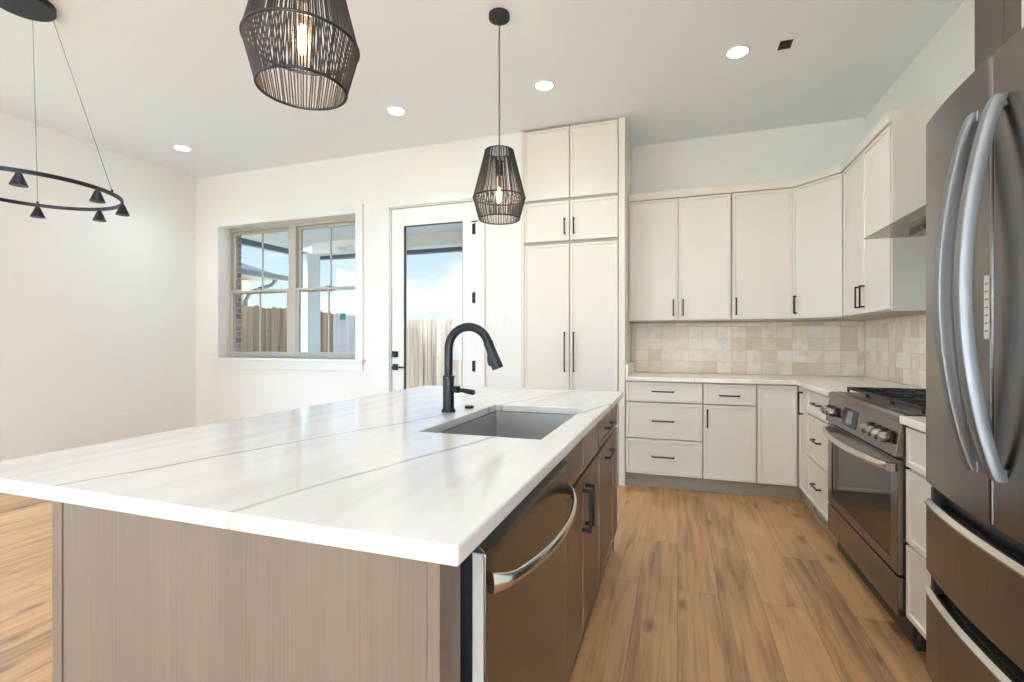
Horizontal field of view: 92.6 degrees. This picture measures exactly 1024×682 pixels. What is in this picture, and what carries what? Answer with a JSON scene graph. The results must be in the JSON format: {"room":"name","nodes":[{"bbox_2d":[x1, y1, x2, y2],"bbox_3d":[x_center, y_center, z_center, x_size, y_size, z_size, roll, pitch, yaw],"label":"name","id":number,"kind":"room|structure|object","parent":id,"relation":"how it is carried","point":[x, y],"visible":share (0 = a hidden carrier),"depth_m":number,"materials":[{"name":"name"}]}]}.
{"room":"kitchen","nodes":[
{"label":"kitchen","id":0,"kind":"room"},
{"bbox_2d":[0,112,195,460],"bbox_3d":[-5.618,-0.335,0.213,0.200,3.100,12.200,0,0,19],"label":"wall","id":1,"kind":"structure","parent":0,"point":[98,319],"depth_m":4.64,"materials":[{"name":"white paint"}]},
{"bbox_2d":[119,412,126,423],"bbox_3d":[-3.912,0.775,4.925,0.008,0.118,0.074,0,0,19],"label":"power outlet","id":2,"kind":"object","parent":1,"relation":"attached to","point":[122,415],"visible":1,"depth_m":4.92,"materials":[{"name":"white plastic"}]},
{"bbox_2d":[236,236,240,350],"bbox_3d":[-1.805,-0.235,5.309,4.155,3.300,0.100,0,0,19],"label":"wall","id":3,"kind":"structure","parent":0,"point":[238,297],"depth_m":5.81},
{"bbox_2d":[196,132,520,425],"bbox_3d":[-1.758,-0.335,5.135,3.955,3.100,0.200,0,0,19],"label":"wall","id":4,"kind":"structure","parent":0,"point":[222,394],"depth_m":5.04,"materials":[{"name":"white paint"}]},
{"bbox_2d":[207,204,365,370],"bbox_3d":[-2.435,-0.539,5.335,2.071,1.688,0.255,0,0,19],"label":"window","id":5,"kind":"structure","parent":4,"relation":"in","point":[293,359],"depth_m":5.37,"materials":[{"name":"white paint"}]},
{"bbox_2d":[340,313,344,319],"bbox_3d":[-1.798,-0.260,5.190,0.065,0.070,0.001,0,0,19],"label":"window sticker","id":6,"kind":"object","parent":5,"relation":"attached to","point":[342,315],"visible":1,"depth_m":5.19,"materials":[{"name":"green"}]},
{"bbox_2d":[379,188,484,393],"bbox_3d":[-0.743,-0.097,4.816,1.130,2.623,0.354,0,0,19],"label":"door","id":7,"kind":"structure","parent":4,"relation":"in","point":[394,221],"depth_m":4.77,"materials":[{"name":"white paint"}]},
{"bbox_2d":[491,315,503,327],"bbox_3d":[-0.135,-0.175,4.474,0.130,0.118,0.010,0,0,19],"label":"switch plate","id":8,"kind":"object","parent":4,"relation":"attached to","point":[497,321],"visible":1,"depth_m":4.47,"materials":[{"name":"white plastic"}]},
{"bbox_2d":[0,483,931,681],"bbox_3d":[-2.218,1.265,-0.642,7.190,0.100,12.760,0,0,19],"label":"floor","id":9,"kind":"structure","parent":0,"point":[694,586],"depth_m":2.26,"materials":[{"name":"brown wood"}]},
{"bbox_2d":[52,501,613,681],"bbox_3d":[-0.195,0.772,1.958,0.929,0.885,2.225,0,0,19],"label":"panelling","id":10,"kind":"object","parent":9,"relation":"on","point":[136,598],"visible":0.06,"depth_m":0.89,"materials":[{"name":"beige wood"}]},
{"bbox_2d":[460,459,576,681],"bbox_3d":[-0.196,0.781,1.245,0.690,0.868,0.661,0,0,19],"label":"dishwasher","id":11,"kind":"object","parent":9,"relation":"on","point":[513,585],"visible":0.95,"depth_m":1.03,"materials":[{"name":"grey metal"}]},
{"bbox_2d":[504,411,598,681],"bbox_3d":[-0.139,0.772,1.966,0.936,0.885,0.732,0,0,19],"label":"base cabinet","id":12,"kind":"object","parent":9,"relation":"on","point":[582,461],"visible":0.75,"depth_m":1.80,"materials":[{"name":"brown wood"}]},
{"bbox_2d":[0,385,622,565],"bbox_3d":[-0.326,0.315,2.002,1.298,0.031,2.287,0,0,19],"label":"countertop","id":13,"kind":"structure","parent":12,"relation":"on","point":[377,474],"depth_m":1.14,"materials":[{"name":"white stone"}]},
{"bbox_2d":[441,323,502,412],"bbox_3d":[-0.167,0.111,2.032,0.274,0.375,0.060,0,0,19],"label":"kitchen faucet","id":14,"kind":"object","parent":13,"relation":"on","point":[493,359],"visible":1,"depth_m":2.04,"materials":[{"name":"black metal"}]},
{"bbox_2d":[439,411,573,439],"bbox_3d":[0.005,0.445,1.897,0.441,0.228,0.752,0,0,19],"label":"sink","id":15,"kind":"object","parent":13,"relation":"in","point":[523,425],"visible":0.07,"depth_m":2.24,"materials":[{"name":"silver metal"}]},
{"bbox_2d":[521,117,631,485],"bbox_3d":[0.616,-0.333,4.544,0.912,3.096,0.707,0,0,19],"label":"pantry cabinet","id":16,"kind":"object","parent":9,"relation":"on","point":[576,328],"visible":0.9,"depth_m":4.23,"materials":[{"name":"beige wood"}]},
{"bbox_2d":[596,408,615,581],"bbox_3d":[0.058,0.772,2.554,0.932,0.885,0.495,0,0,19],"label":"base cabinet","id":17,"kind":"object","parent":9,"relation":"on","point":[606,451],"visible":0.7,"depth_m":2.42,"materials":[{"name":"brown wood"}]},
{"bbox_2d":[611,404,616,538],"bbox_3d":[0.155,0.772,2.889,0.900,0.885,0.193,0,0,19],"label":"base cabinet","id":18,"kind":"object","parent":9,"relation":"on","point":[614,431],"visible":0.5,"depth_m":2.77,"materials":[{"name":"brown wood"}]},
{"bbox_2d":[626,381,702,490],"bbox_3d":[1.335,0.772,4.292,0.604,0.885,0.692,0,0,19],"label":"base cabinet","id":19,"kind":"object","parent":9,"relation":"on","point":[664,420],"visible":0.99,"depth_m":4.00,"materials":[{"name":"beige wood"}]},
{"bbox_2d":[702,383,755,495],"bbox_3d":[1.805,0.772,4.133,0.388,0.885,0.692,0,0,19],"label":"base cabinet","id":20,"kind":"object","parent":9,"relation":"on","point":[729,409],"visible":0.97,"depth_m":3.85,"materials":[{"name":"beige wood"}]},
{"bbox_2d":[755,384,814,512],"bbox_3d":[2.390,0.772,3.825,0.917,0.885,0.930,0,0,19],"label":"base cabinet","id":21,"kind":"object","parent":9,"relation":"on","point":[781,410],"visible":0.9,"depth_m":3.73,"materials":[{"name":"beige wood"}]},
{"bbox_2d":[625,361,925,396],"bbox_3d":[1.828,0.263,3.710,1.906,0.135,1.511,0,0,19],"label":"countertop","id":22,"kind":"structure","parent":21,"relation":"on","point":[823,385],"depth_m":3.86,"materials":[{"name":"white stone"}]},
{"bbox_2d":[807,390,836,544],"bbox_3d":[2.267,0.772,3.070,0.664,0.885,0.580,0,0,19],"label":"base cabinet","id":23,"kind":"object","parent":9,"relation":"on","point":[817,442],"visible":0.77,"depth_m":3.20,"materials":[{"name":"beige wood"}]},
{"bbox_2d":[820,387,925,644],"bbox_3d":[1.978,0.738,2.338,0.732,0.954,0.974,0,0,19],"label":"gas range","id":24,"kind":"object","parent":9,"relation":"on","point":[867,467],"visible":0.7,"depth_m":2.25,"materials":[{"name":"grey metal"}]},
{"bbox_2d":[829,387,925,421],"bbox_3d":[2.019,0.294,2.324,0.646,0.066,0.974,0,0,19],"label":"cooktop","id":25,"kind":"object","parent":24,"relation":"in","point":[886,404],"depth_m":2.35,"materials":[{"name":"black metal"}]},
{"bbox_2d":[906,427,932,651],"bbox_3d":[1.835,0.772,1.744,0.632,0.885,0.231,0,0,19],"label":"base cabinet","id":26,"kind":"object","parent":9,"relation":"on","point":[918,489],"visible":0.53,"depth_m":1.88,"materials":[{"name":"beige wood"}]},
{"bbox_2d":[900,416,925,432],"bbox_3d":[1.825,0.315,1.747,0.652,0.031,0.231,0,0,19],"label":"countertop","id":27,"kind":"structure","parent":26,"relation":"on","point":[916,422],"depth_m":1.86,"materials":[{"name":"white stone"}]},
{"bbox_2d":[924,27,1023,681],"bbox_3d":[1.541,0.231,1.188,0.793,1.968,0.916,0,0,19],"label":"refrigerator","id":28,"kind":"object","parent":9,"relation":"on","point":[975,138],"visible":1,"depth_m":1.31,"materials":[{"name":"grey metal"}]},
{"bbox_2d":[984,275,989,338],"bbox_3d":[1.265,-0.090,1.303,0.001,0.170,0.024,0,0,19],"label":"paper label","id":29,"kind":"object","parent":28,"relation":"attached to","point":[987,277],"visible":1,"depth_m":1.30,"materials":[{"name":"white paper"}]},
{"bbox_2d":[0,0,963,178],"bbox_3d":[-2.218,-1.985,-0.642,7.190,0.200,12.760,0,0,19],"label":"ceiling","id":30,"kind":"structure","parent":0,"point":[151,77],"depth_m":3.43,"materials":[{"name":"white paint"}]},
{"bbox_2d":[0,0,129,221],"bbox_3d":[-2.679,-1.325,2.722,0.811,1.118,0.816,0,0,28],"label":"ring chandelier","id":31,"kind":"object","parent":30,"relation":"hanging from","point":[36,10],"visible":1,"depth_m":2.76,"materials":[{"name":"black metal"}]},
{"bbox_2d":[173,145,191,151],"bbox_3d":[-3.219,-1.881,4.775,0.156,0.005,0.156,0,0,19],"label":"recessed light","id":32,"kind":"object","parent":30,"relation":"in","point":[178,147],"visible":1,"depth_m":4.78,"materials":[{"name":"white paint"}]},
{"bbox_2d":[239,0,359,110],"bbox_3d":[-0.585,-1.291,1.365,0.308,1.186,0.308,0,0,13],"label":"pendant light","id":33,"kind":"object","parent":30,"relation":"hanging from","point":[338,10],"visible":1,"depth_m":1.31,"materials":[{"name":"black metal"}]},
{"bbox_2d":[291,0,309,65],"bbox_3d":[-0.585,-0.907,1.365,0.056,0.275,0.056,0,0,19],"label":"bulb","id":34,"kind":"object","parent":33,"relation":"attached to","point":[305,1],"depth_m":1.36,"materials":[{"name":"white"}]},
{"bbox_2d":[387,106,405,115],"bbox_3d":[-0.945,-1.881,4.005,0.156,0.005,0.156,0,0,19],"label":"recessed light","id":35,"kind":"object","parent":30,"relation":"in","point":[397,111],"visible":1,"depth_m":4.00,"materials":[{"name":"white paint"}]},
{"bbox_2d":[472,7,525,224],"bbox_3d":[-0.073,-1.291,2.823,0.308,1.186,0.308,0,0,2],"label":"pendant light","id":36,"kind":"object","parent":30,"relation":"hanging from","point":[498,16],"visible":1,"depth_m":2.75,"materials":[{"name":"black metal"}]},
{"bbox_2d":[494,161,502,198],"bbox_3d":[-0.073,-0.907,2.823,0.056,0.275,0.056,0,0,19],"label":"bulb","id":37,"kind":"object","parent":36,"relation":"attached to","point":[495,161],"depth_m":2.81,"materials":[{"name":"white"}]},
{"bbox_2d":[534,80,554,90],"bbox_3d":[0.239,-1.881,3.604,0.156,0.005,0.156,0,0,19],"label":"recessed light","id":38,"kind":"object","parent":30,"relation":"in","point":[542,85],"visible":1,"depth_m":3.60,"materials":[{"name":"white paint"}]},
{"bbox_2d":[725,45,750,58],"bbox_3d":[1.470,-1.881,3.187,0.156,0.005,0.156,0,0,19],"label":"recessed light","id":39,"kind":"object","parent":30,"relation":"in","point":[739,51],"visible":1,"depth_m":3.18,"materials":[{"name":"white paint"}]},
{"bbox_2d":[778,39,792,49],"bbox_3d":[1.742,-1.934,3.116,0.075,0.090,0.109,0,0,19],"label":"junction box","id":40,"kind":"object","parent":30,"relation":"attached to","point":[786,44],"visible":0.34,"depth_m":3.16,"materials":[{"name":"brown"}]},
{"bbox_2d":[632,118,864,376],"bbox_3d":[1.660,-0.335,4.490,3.135,3.100,0.550,0,0,19],"label":"wall","id":41,"kind":"structure","parent":0,"point":[786,153],"depth_m":4.42,"materials":[{"name":"white paint"}]},
{"bbox_2d":[629,194,730,322],"bbox_3d":[1.500,-0.709,4.408,0.842,1.076,0.397,0,0,19],"label":"upper cabinet","id":42,"kind":"object","parent":41,"relation":"attached to","point":[680,248],"visible":1,"depth_m":4.25,"materials":[{"name":"beige wood"}]},
{"bbox_2d":[635,321,863,375],"bbox_3d":[2.078,0.064,4.422,1.880,0.468,0.010,0,0,19],"label":"tile backsplash","id":43,"kind":"structure","parent":41,"relation":"attached to","point":[822,348],"depth_m":4.39,"materials":[{"name":"beige tile"}]},
{"bbox_2d":[719,339,727,351],"bbox_3d":[1.929,0.043,4.463,0.074,0.118,0.008,0,0,19],"label":"power outlet","id":44,"kind":"object","parent":43,"relation":"attached to","point":[723,343],"visible":1,"depth_m":4.46,"materials":[{"name":"white plastic"}]},
{"bbox_2d":[729,188,792,321],"bbox_3d":[2.118,-0.709,4.199,0.463,1.076,0.397,0,0,19],"label":"upper cabinet","id":45,"kind":"object","parent":41,"relation":"attached to","point":[761,221],"visible":0.99,"depth_m":4.05,"materials":[{"name":"beige wood"}]},
{"bbox_2d":[865,0,974,387],"bbox_3d":[1.124,-0.335,-1.669,0.200,3.100,12.560,0,0,19],"label":"wall","id":46,"kind":"structure","parent":0,"point":[947,60],"depth_m":2.98,"materials":[{"name":"white paint"}]},
{"bbox_2d":[785,173,894,321],"bbox_3d":[2.576,-0.709,3.906,0.616,1.076,0.659,0,0,19],"label":"upper cabinet","id":47,"kind":"object","parent":46,"relation":"attached to","point":[817,205],"visible":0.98,"depth_m":3.79,"materials":[{"name":"beige wood"}]},
{"bbox_2d":[629,104,941,202],"bbox_3d":[1.823,-1.279,3.699,1.910,0.064,1.533,0,0,19],"label":"crown molding","id":48,"kind":"structure","parent":47,"relation":"attached to","point":[924,111],"depth_m":3.86,"materials":[{"name":"white paint"}]},
{"bbox_2d":[843,117,931,317],"bbox_3d":[2.442,-0.709,3.139,0.377,1.076,0.867,0,0,19],"label":"upper cabinet","id":49,"kind":"object","parent":46,"relation":"attached to","point":[884,187],"visible":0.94,"depth_m":2.85,"materials":[{"name":"beige wood"}]},
{"bbox_2d":[865,314,925,387],"bbox_3d":[2.729,0.064,3.397,0.009,0.468,1.510,0,0,19],"label":"tile backsplash","id":50,"kind":"structure","parent":46,"relation":"attached to","point":[895,348],"depth_m":3.50,"materials":[{"name":"beige tile"}]},
{"bbox_2d":[909,0,1023,236],"bbox_3d":[2.106,-1.214,2.302,0.482,1.335,0.912,0,0,19],"label":"cabinet","id":51,"kind":"object","parent":46,"relation":"attached to","point":[996,21],"visible":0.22,"depth_m":2.25,"materials":[{"name":"beige wood"}]},
{"label":"outside","id":52,"kind":"structure","parent":0,"visible":0},
{"bbox_3d":[-3.773,1.495,4.445,50.000,0.200,54.000,0,0,19],"label":"ground","id":53,"kind":"structure","parent":52,"visible":0},
{"bbox_2d":[241,263,287,306],"bbox_3d":[-10.591,-0.896,7.493,8.130,4.577,10.400,0,0,19],"label":"house","id":54,"kind":"structure","parent":53,"relation":"on","point":[249,274],"depth_m":10.69,"materials":[{"name":"beige paint"}]},
{"bbox_2d":[241,305,354,351],"bbox_3d":[-4.422,0.378,9.310,0.150,2.025,8.800,0,0,19],"label":"wooden fence","id":55,"kind":"object","parent":53,"relation":"on","point":[273,320],"visible":0.17,"depth_m":9.19,"materials":[{"name":"brown wood"}]},
{"bbox_2d":[407,317,461,388],"bbox_3d":[2.279,0.378,11.871,11.300,2.025,0.150,0,0,19],"label":"wooden fence","id":56,"kind":"object","parent":53,"relation":"on","point":[426,339],"visible":0.07,"depth_m":13.32,"materials":[{"name":"brown wood"}]},
{"bbox_3d":[-1.375,1.334,7.381,4.660,0.118,4.100,0,0,19],"label":"porch slab","id":57,"kind":"object","parent":53,"relation":"on","visible":0},
{"bbox_2d":[301,241,319,351],"bbox_3d":[-3.383,-0.165,8.061,0.350,2.880,0.350,0,0,19],"label":"porch column","id":58,"kind":"structure","parent":57,"relation":"on","point":[310,301],"depth_m":7.93,"materials":[{"name":"white paint"}]},
{"bbox_2d":[241,231,461,255],"bbox_3d":[-1.651,-1.510,6.472,4.600,0.190,2.200,0,0,19],"label":"beam","id":59,"kind":"structure","parent":58,"relation":"on","point":[453,238],"depth_m":7.36,"materials":[{"name":"white paint"}]},
{"bbox_2d":[335,244,353,253],"bbox_3d":[-2.602,-1.448,7.654,0.328,0.174,0.169,0,0,19],"label":"floodlight","id":60,"kind":"object","parent":59,"relation":"attached to","point":[349,248],"visible":1,"depth_m":7.62,"materials":[{"name":"white plastic"}]},
{"bbox_2d":[241,238,461,260],"bbox_3d":[-1.689,-1.430,6.548,4.720,0.140,2.320,0,0,19],"label":"rain gutter","id":61,"kind":"object","parent":59,"relation":"attached to","point":[245,242],"visible":0.16,"depth_m":7.55,"materials":[{"name":"grey metal"}]},
{"bbox_2d":[267,223,461,245],"bbox_3d":[-1.651,-1.645,6.472,4.600,0.080,2.200,0,0,19],"label":"ceiling","id":62,"kind":"structure","parent":59,"relation":"on","point":[345,232],"depth_m":7.23,"materials":[{"name":"paint"}]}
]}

